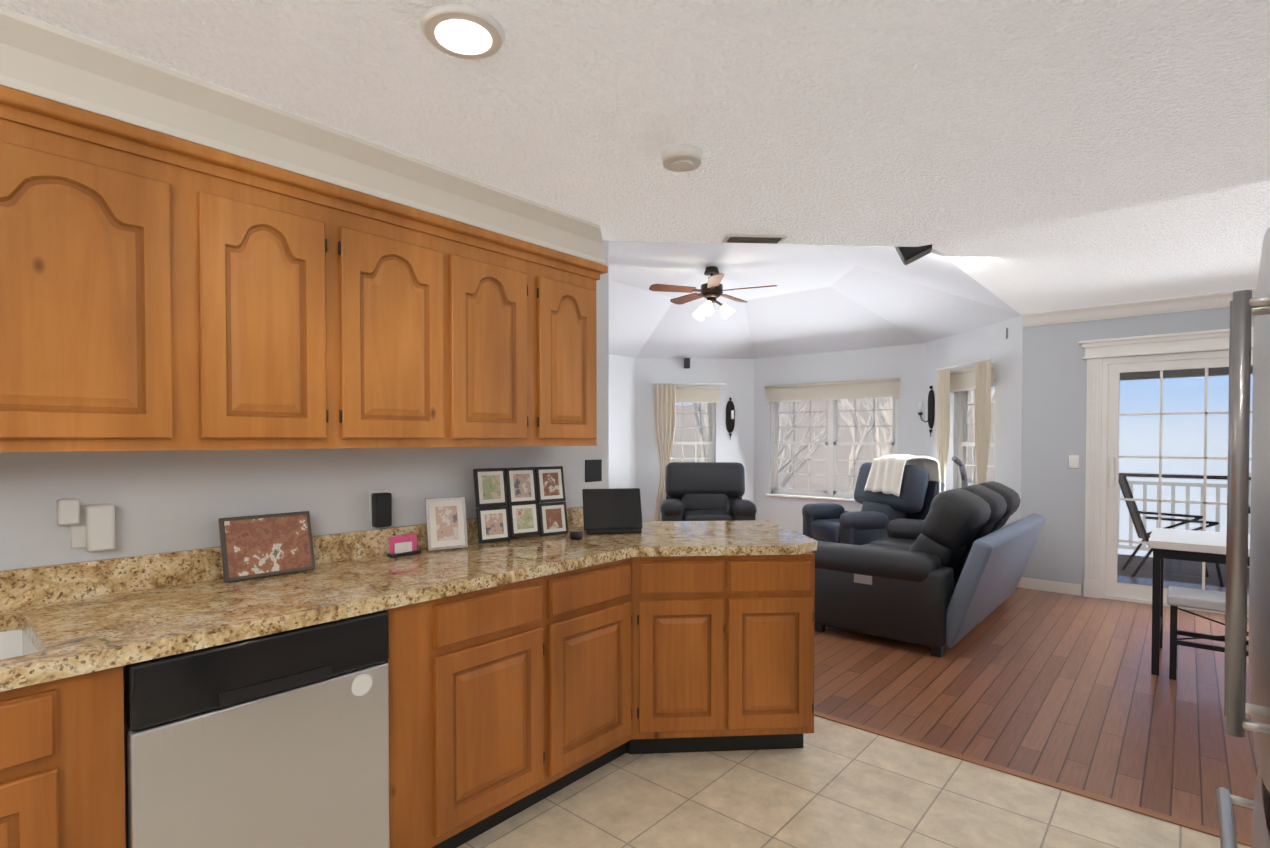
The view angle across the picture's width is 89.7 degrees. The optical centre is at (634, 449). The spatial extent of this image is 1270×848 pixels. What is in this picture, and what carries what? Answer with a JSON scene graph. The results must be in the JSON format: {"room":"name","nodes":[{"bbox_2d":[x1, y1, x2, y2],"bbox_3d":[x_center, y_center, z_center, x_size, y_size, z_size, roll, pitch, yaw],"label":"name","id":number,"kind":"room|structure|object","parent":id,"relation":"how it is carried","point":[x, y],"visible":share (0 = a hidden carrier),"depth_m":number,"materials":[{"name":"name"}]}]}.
{"room":"kitchen","nodes":[
{"label":"kitchen","id":0,"kind":"room"},
{"bbox_2d":[0,240,1254,595],"bbox_3d":[0.463,-0.104,3.703,7.720,2.800,9.840,1,1,41],"label":"wall","id":1,"kind":"structure","parent":0,"point":[170,500],"depth_m":5.46,"materials":[{"name":"white paint"}]},
{"bbox_2d":[57,498,114,551],"bbox_3d":[-1.536,0.212,1.787,0.049,0.150,0.120,1,1,41],"label":"outlet","id":2,"kind":"object","parent":1,"relation":"attached to","point":[92,527],"depth_m":1.79,"materials":[{"name":"white plastic"}]},
{"bbox_2d":[0,93,195,451],"bbox_3d":[-1.476,-0.398,1.637,0.318,0.778,0.472,1,1,41],"label":"upper cabinet","id":3,"kind":"object","parent":1,"relation":"attached to","point":[159,291],"depth_m":1.57,"materials":[{"name":"brown wood"}]},
{"bbox_2d":[0,6,604,264],"bbox_3d":[-1.352,-0.886,1.690,0.427,0.128,3.460,1,1,41],"label":"soffit","id":4,"kind":"structure","parent":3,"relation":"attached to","point":[47,61],"depth_m":1.78,"materials":[{"name":"white paint"}]},
{"bbox_2d":[192,149,343,449],"bbox_3d":[-1.194,-0.403,1.964,0.318,0.778,0.391,1,1,41],"label":"upper cabinet","id":5,"kind":"object","parent":1,"relation":"attached to","point":[268,244],"depth_m":1.86,"materials":[{"name":"brown wood"}]},
{"bbox_2d":[369,490,391,527],"bbox_3d":[-0.970,0.227,2.442,0.049,0.137,0.075,1,1,41],"label":"outlet","id":6,"kind":"object","parent":1,"relation":"attached to","point":[380,502],"depth_m":2.42,"materials":[{"name":"black plastic"}]},
{"bbox_2d":[340,193,455,447],"bbox_3d":[-0.932,-0.408,2.266,0.318,0.778,0.409,1,1,41],"label":"upper cabinet","id":7,"kind":"object","parent":1,"relation":"attached to","point":[398,322],"depth_m":2.17,"materials":[{"name":"brown wood"}]},
{"bbox_2d":[452,225,539,446],"bbox_3d":[-0.667,-0.413,2.573,0.318,0.778,0.402,1,1,41],"label":"upper cabinet","id":8,"kind":"object","parent":1,"relation":"attached to","point":[496,283],"depth_m":2.48,"materials":[{"name":"brown wood"}]},
{"bbox_2d":[540,249,603,445],"bbox_3d":[-0.408,-0.418,2.872,0.318,0.778,0.389,1,1,41],"label":"upper cabinet","id":9,"kind":"object","parent":1,"relation":"attached to","point":[568,353],"depth_m":2.77,"materials":[{"name":"brown wood"}]},
{"bbox_2d":[585,459,601,481],"bbox_3d":[-0.217,0.112,3.342,0.006,0.115,0.120,1,1,41],"label":"outlet","id":10,"kind":"object","parent":1,"relation":"attached to","point":[593,468],"depth_m":3.34,"materials":[{"name":"black plastic"}]},
{"bbox_2d":[684,358,689,368],"bbox_3d":[0.717,-1.192,8.841,0.080,0.140,0.104,0,1,-4],"label":"speaker","id":11,"kind":"object","parent":1,"relation":"attached to","point":[686,363],"visible":0.96,"depth_m":8.79},
{"bbox_2d":[654,383,725,520],"bbox_3d":[0.762,0.042,8.792,1.000,1.903,0.054,0,1,-4],"label":"panel","id":12,"kind":"object","parent":1,"relation":"hanging from","point":[664,409],"depth_m":8.76,"materials":[{"name":"white fabric"}]},
{"bbox_2d":[671,403,714,461],"bbox_3d":[0.765,-0.074,8.953,0.790,1.430,0.145,0,1,-4],"label":"window","id":13,"kind":"structure","parent":1,"relation":"in","point":[711,414],"depth_m":8.99,"materials":[{"name":"white"}]},
{"bbox_2d":[676,386,719,402],"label":"shades","id":14,"kind":"object","parent":1,"relation":"attached to","point":[684,394],"depth_m":8.86,"materials":[{"name":"beige fabric"}]},
{"bbox_2d":[726,397,734,439],"bbox_3d":[1.340,-0.430,8.891,0.173,0.593,0.173,1,1,41],"label":"sconce","id":15,"kind":"object","parent":1,"relation":"attached to","point":[730,416],"visible":1,"depth_m":8.93,"materials":[{"name":"black metal"}]},
{"bbox_2d":[766,397,897,501],"bbox_3d":[2.535,-0.063,8.285,1.780,1.430,0.150,1,1,41],"label":"window","id":16,"kind":"structure","parent":1,"relation":"in","point":[831,443],"depth_m":8.33,"materials":[{"name":"white wood"}]},
{"bbox_2d":[765,378,899,402],"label":"shades","id":17,"kind":"object","parent":1,"relation":"attached to","point":[875,388],"depth_m":8.14,"materials":[{"name":"beige fabric"}]},
{"bbox_2d":[918,386,934,436],"bbox_3d":[3.352,-0.435,7.333,0.173,0.593,0.173,1,1,41],"label":"sconce","id":18,"kind":"object","parent":1,"relation":"attached to","point":[931,409],"visible":1,"depth_m":7.31,"materials":[{"name":"black metal"}]},
{"bbox_2d":[950,367,974,392],"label":"shades","id":19,"kind":"object","parent":1,"relation":"attached to","point":[962,379],"depth_m":6.64,"materials":[{"name":"beige fabric"}]},
{"bbox_2d":[936,358,990,490],"bbox_3d":[3.344,0.078,6.548,0.054,1.903,0.940,0,1,-4],"label":"panel","id":20,"kind":"object","parent":1,"relation":"hanging from","point":[982,416],"depth_m":6.27,"materials":[{"name":"white fabric"}]},
{"bbox_2d":[958,374,994,487],"bbox_3d":[3.506,-0.035,6.558,0.145,1.430,0.760,0,1,-4],"label":"window","id":21,"kind":"structure","parent":1,"relation":"in","point":[963,424],"depth_m":6.82,"materials":[{"name":"white wood"}]},
{"bbox_2d":[1017,577,1080,595],"bbox_3d":[0.463,1.248,3.724,7.439,0.095,9.559,1,1,41],"label":"baseboard","id":22,"kind":"structure","parent":1,"relation":"attached to","point":[1052,586],"depth_m":5.67,"materials":[{"name":"white wood"}]},
{"bbox_2d":[1069,455,1078,468],"bbox_3d":[3.817,0.108,5.555,0.075,0.115,0.013,1,1,41],"label":"light switch","id":23,"kind":"object","parent":1,"relation":"attached to","point":[1073,461],"visible":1,"depth_m":5.55,"materials":[{"name":"white plastic"}]},
{"bbox_2d":[1021,288,1256,326],"bbox_3d":[4.518,-1.148,4.888,2.700,0.110,0.075,1,1,41],"label":"crown molding","id":24,"kind":"structure","parent":1,"relation":"attached to","point":[1171,305],"depth_m":5.21,"materials":[{"name":"white"}]},
{"bbox_2d":[1078,327,1253,616],"bbox_3d":[4.730,0.180,4.819,2.290,2.195,0.215,1,1,41],"label":"door frame","id":25,"kind":"structure","parent":1,"relation":"attached to","point":[1113,369],"depth_m":5.36,"materials":[{"name":"white wood"}]},
{"bbox_2d":[0,0,1269,246],"bbox_3d":[0.239,-1.198,0.798,4.000,0.520,4.900,1,1,41],"label":"ceiling","id":26,"kind":"structure","parent":0,"point":[876,122],"depth_m":1.73,"materials":[{"name":"white paint"}]},
{"bbox_2d":[420,4,505,59],"bbox_3d":[-0.390,-0.941,1.451,0.190,0.014,0.190,1,1,41],"label":"recessed light","id":27,"kind":"object","parent":26,"relation":"in","point":[462,31],"visible":0.96,"depth_m":1.43,"materials":[{"name":"white plastic"}]},
{"bbox_2d":[661,144,703,171],"bbox_3d":[0.152,-0.937,2.067,0.140,0.042,0.140,1,1,41],"label":"smoke detector","id":28,"kind":"object","parent":26,"relation":"attached to","point":[681,157],"visible":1,"depth_m":2.03,"materials":[{"name":"white plastic"}]},
{"bbox_2d":[722,233,786,243],"bbox_3d":[0.546,-0.965,2.930,0.280,0.014,0.100,0,1,-4],"label":"ceiling vent","id":29,"kind":"object","parent":26,"relation":"in","point":[755,238],"visible":1,"depth_m":2.91,"materials":[{"name":"white plastic"}]},
{"bbox_2d":[457,716,1250,847],"bbox_3d":[0.147,1.369,0.733,4.000,0.050,4.620,1,1,41],"label":"floor","id":30,"kind":"structure","parent":0,"point":[831,784],"depth_m":2.35,"materials":[{"name":"beige tile"}]},
{"bbox_2d":[0,712,79,847],"bbox_3d":[-1.688,1.035,1.230,0.562,0.599,0.837,1,1,41],"label":"base cabinet","id":31,"kind":"object","parent":30,"relation":"on","point":[40,795],"depth_m":1.27,"materials":[{"name":"brown wood"}]},
{"bbox_2d":[123,610,389,847],"bbox_3d":[-1.125,0.894,1.807,0.620,0.864,0.596,1,1,41],"label":"dishwasher","id":32,"kind":"object","parent":30,"relation":"on","point":[278,740],"visible":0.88,"depth_m":1.58,"materials":[{"name":"silver metal"}]},
{"bbox_2d":[384,574,555,847],"bbox_3d":[-0.743,0.884,2.269,0.628,0.868,0.592,1,1,41],"label":"base cabinet","id":33,"kind":"object","parent":30,"relation":"on","point":[508,701],"depth_m":2.04,"materials":[{"name":"brown wood"}]},
{"bbox_2d":[552,557,635,791],"bbox_3d":[-0.392,0.878,2.674,0.628,0.868,0.480,1,1,41],"label":"base cabinet","id":34,"kind":"object","parent":30,"relation":"on","point":[594,607],"depth_m":2.47,"materials":[{"name":"brown wood"}]},
{"bbox_2d":[636,552,814,753],"bbox_3d":[0.287,0.872,3.053,1.158,0.868,0.982,1,1,41],"label":"base cabinet","id":35,"kind":"object","parent":30,"relation":"on","point":[710,629],"depth_m":2.67,"materials":[{"name":"brown wood"}]},
{"bbox_2d":[0,506,816,691],"bbox_3d":[-0.759,0.385,1.858,1.130,0.140,4.458,1,1,41],"label":"countertop","id":36,"kind":"structure","parent":35,"relation":"on","point":[75,619],"depth_m":1.86,"materials":[{"name":"stone"}]},
{"bbox_2d":[0,630,36,658],"bbox_3d":[-1.658,0.572,1.198,0.469,0.211,0.804,1,1,41],"label":"sink basin","id":37,"kind":"object","parent":36,"relation":"in","point":[13,643],"depth_m":1.62,"materials":[{"name":"white ceramic"}]},
{"bbox_2d":[218,511,314,582],"bbox_3d":[-1.201,0.311,2.088,0.082,0.196,0.270,1,1,41],"label":"picture frame","id":38,"kind":"object","parent":36,"relation":"on","point":[257,546],"visible":0.96,"depth_m":2.07,"materials":[{"name":"dark wood"},{"name":"paper"},{"name":"glass"}]},
{"bbox_2d":[387,534,420,557],"bbox_3d":[-0.883,0.367,2.442,0.035,0.075,0.120,1,1,41],"label":"card holder","id":39,"kind":"object","parent":36,"relation":"on","point":[403,545],"visible":1,"depth_m":2.43,"materials":[{"name":"pink plastic"}]},
{"bbox_2d":[425,496,467,550],"bbox_3d":[-0.764,0.297,2.580,0.160,0.207,0.080,-1,1,-31],"label":"picture frame","id":40,"kind":"object","parent":36,"relation":"on","point":[446,525],"visible":1,"depth_m":2.56,"materials":[{"name":"white wood"}]},
{"bbox_2d":[473,466,568,542],"bbox_3d":[-0.510,0.238,2.866,0.447,0.314,0.089,-1,1,-39],"label":"picture frame","id":41,"kind":"object","parent":36,"relation":"on","point":[525,494],"visible":1,"depth_m":2.84,"materials":[{"name":"black wood"},{"name":"glass"},{"name":"paper"}]},
{"bbox_2d":[569,530,582,539],"bbox_3d":[-0.262,0.381,2.843,0.060,0.035,0.060,1,1,41],"label":"puck","id":42,"kind":"object","parent":36,"relation":"on","point":[575,534],"visible":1,"depth_m":2.82,"materials":[{"name":"black plastic"}]},
{"bbox_2d":[582,488,642,534],"bbox_3d":[-0.108,0.292,3.052,0.280,0.206,0.150,0,1,-11],"label":"smart display","id":43,"kind":"object","parent":36,"relation":"on","point":[613,511],"visible":1,"depth_m":3.04,"materials":[{"name":"black plastic"}]},
{"bbox_2d":[784,596,814,748],"bbox_3d":[0.570,0.969,2.698,0.266,0.685,0.266,1,1,41],"label":"base cabinet","id":44,"kind":"object","parent":30,"relation":"on","point":[799,618],"depth_m":2.70,"materials":[{"name":"brown wood"}]},
{"bbox_2d":[814,711,1251,846],"bbox_3d":[2.001,1.317,2.187,3.100,0.006,0.045,1,1,41],"label":"trim","id":45,"kind":"structure","parent":30,"relation":"on","point":[1161,816],"depth_m":2.52,"materials":[{"name":"brown wood"}]},
{"bbox_2d":[1216,226,1269,847],"bbox_3d":[1.347,0.467,0.838,0.841,1.750,0.910,1,1,41],"label":"refrigerator","id":46,"kind":"object","parent":30,"relation":"on","point":[1245,306],"visible":1,"depth_m":1.13,"materials":[{"name":"grey metal"}]},
{"bbox_2d":[609,181,1269,358],"bbox_3d":[1.608,-1.466,5.005,7.440,0.520,6.060,1,1,41],"label":"ceiling","id":47,"kind":"structure","parent":0,"point":[823,298],"depth_m":5.60,"materials":[{"name":"white paint"}]},
{"bbox_2d":[649,266,776,320],"bbox_3d":[0.760,-1.501,6.164,1.197,0.485,1.155,1,1,41],"label":"ceiling fan","id":48,"kind":"object","parent":47,"relation":"hanging from","point":[711,290],"visible":1,"depth_m":6.07,"materials":[{"name":"brown wood"}]},
{"bbox_2d":[894,244,932,264],"bbox_3d":[1.380,-1.061,3.186,0.185,0.253,0.120,0,1,21],"label":"speaker","id":49,"kind":"object","parent":47,"relation":"attached to","point":[908,255],"visible":0.38,"depth_m":3.14},
{"bbox_2d":[814,575,1257,839],"bbox_3d":[1.758,1.296,5.269,7.500,0.050,5.630,1,1,41],"label":"floor","id":50,"kind":"structure","parent":0,"point":[1071,690],"depth_m":3.35,"materials":[{"name":"brown wood"}]},
{"bbox_2d":[660,462,756,520],"bbox_3d":[0.887,0.698,7.994,1.130,1.057,1.096,0,1,3],"label":"armchair","id":51,"kind":"object","parent":50,"relation":"on","point":[704,491],"visible":0.65,"depth_m":8.06,"materials":[{"name":"black leather"}]},
{"bbox_2d":[802,454,944,544],"bbox_3d":[2.548,0.649,6.929,1.101,1.189,1.130,0,1,-11],"label":"recliner","id":52,"kind":"object","parent":50,"relation":"on","point":[889,488],"visible":0.75,"depth_m":6.62,"materials":[{"name":"grey leather"}]},
{"bbox_2d":[864,454,940,496],"bbox_3d":[2.841,0.383,6.800,0.799,0.660,0.779,1,1,41],"label":"throw blanket","id":53,"kind":"object","parent":52,"relation":"on","point":[904,475],"depth_m":6.60,"materials":[{"name":"beige fabric"}]},
{"bbox_2d":[811,481,1044,656],"bbox_3d":[2.266,0.768,4.894,1.227,1.016,2.030,1,1,41],"label":"sofa","id":54,"kind":"object","parent":50,"relation":"on","point":[948,571],"visible":1,"depth_m":4.18,"materials":[{"name":"black leather"}]},
{"bbox_2d":[951,456,967,486],"bbox_3d":[3.233,0.658,6.291,0.240,1.192,0.180,1,1,41],"label":"stick vacuum","id":55,"kind":"object","parent":50,"relation":"on","point":[961,465],"visible":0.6,"depth_m":6.29,"materials":[{"name":"grey"}]},
{"bbox_2d":[1148,528,1249,675],"bbox_3d":[3.509,0.909,3.649,0.880,0.775,0.700,1,1,41],"label":"dining table","id":56,"kind":"object","parent":50,"relation":"on","point":[1192,545],"visible":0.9,"depth_m":3.66,"materials":[{"name":"white"}]},
{"bbox_2d":[1167,586,1248,679],"bbox_3d":[3.364,1.059,3.483,0.710,0.480,0.305,1,1,41],"label":"bench","id":57,"kind":"object","parent":50,"relation":"on","point":[1196,598],"visible":0.71,"depth_m":3.58,"materials":[{"name":"grey"}]},
{"bbox_2d":[1006,328,1252,380],"bbox_3d":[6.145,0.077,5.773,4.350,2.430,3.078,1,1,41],"label":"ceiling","id":58,"kind":"structure","parent":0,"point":[1220,370],"depth_m":7.40,"materials":[{"name":"grey paint"}]},
{"label":"outside","id":59,"kind":"structure","parent":0,"visible":0},
{"bbox_2d":[670,391,994,490],"bbox_3d":[2.507,-1.497,59.205,71.000,10.200,77.000,1,1,41],"label":"ground","id":60,"kind":"structure","parent":59,"point":[842,436],"depth_m":44.37,"materials":[{"name":"white"}]},
{"bbox_2d":[693,383,994,491],"bbox_3d":[3.206,-0.201,13.851,11.764,8.678,10.952,1,1,41],"label":"bare tree","id":61,"kind":"object","parent":60,"relation":"on","point":[887,451],"depth_m":13.44,"materials":[{"name":"white plant"}]},
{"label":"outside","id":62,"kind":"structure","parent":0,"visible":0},
{"bbox_2d":[1117,554,1249,589],"bbox_3d":[6.160,1.321,5.581,4.050,0.050,2.778,1,1,41],"label":"floor","id":63,"kind":"structure","parent":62,"point":[1182,577],"depth_m":6.73,"materials":[{"name":"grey wood"}]},
{"bbox_2d":[1119,474,1223,586],"bbox_3d":[5.293,0.774,6.364,0.767,1.031,0.568,1,1,31],"label":"patio chair","id":64,"kind":"object","parent":63,"relation":"on","point":[1127,494],"depth_m":6.41,"materials":[{"name":"grey metal"}]},
{"bbox_2d":[1118,473,1250,567],"bbox_3d":[7.020,0.769,6.586,4.113,1.020,0.110,1,1,41],"label":"deck railing","id":65,"kind":"object","parent":63,"relation":"on","point":[1188,486],"depth_m":7.27,"materials":[{"name":"white"}]}
]}

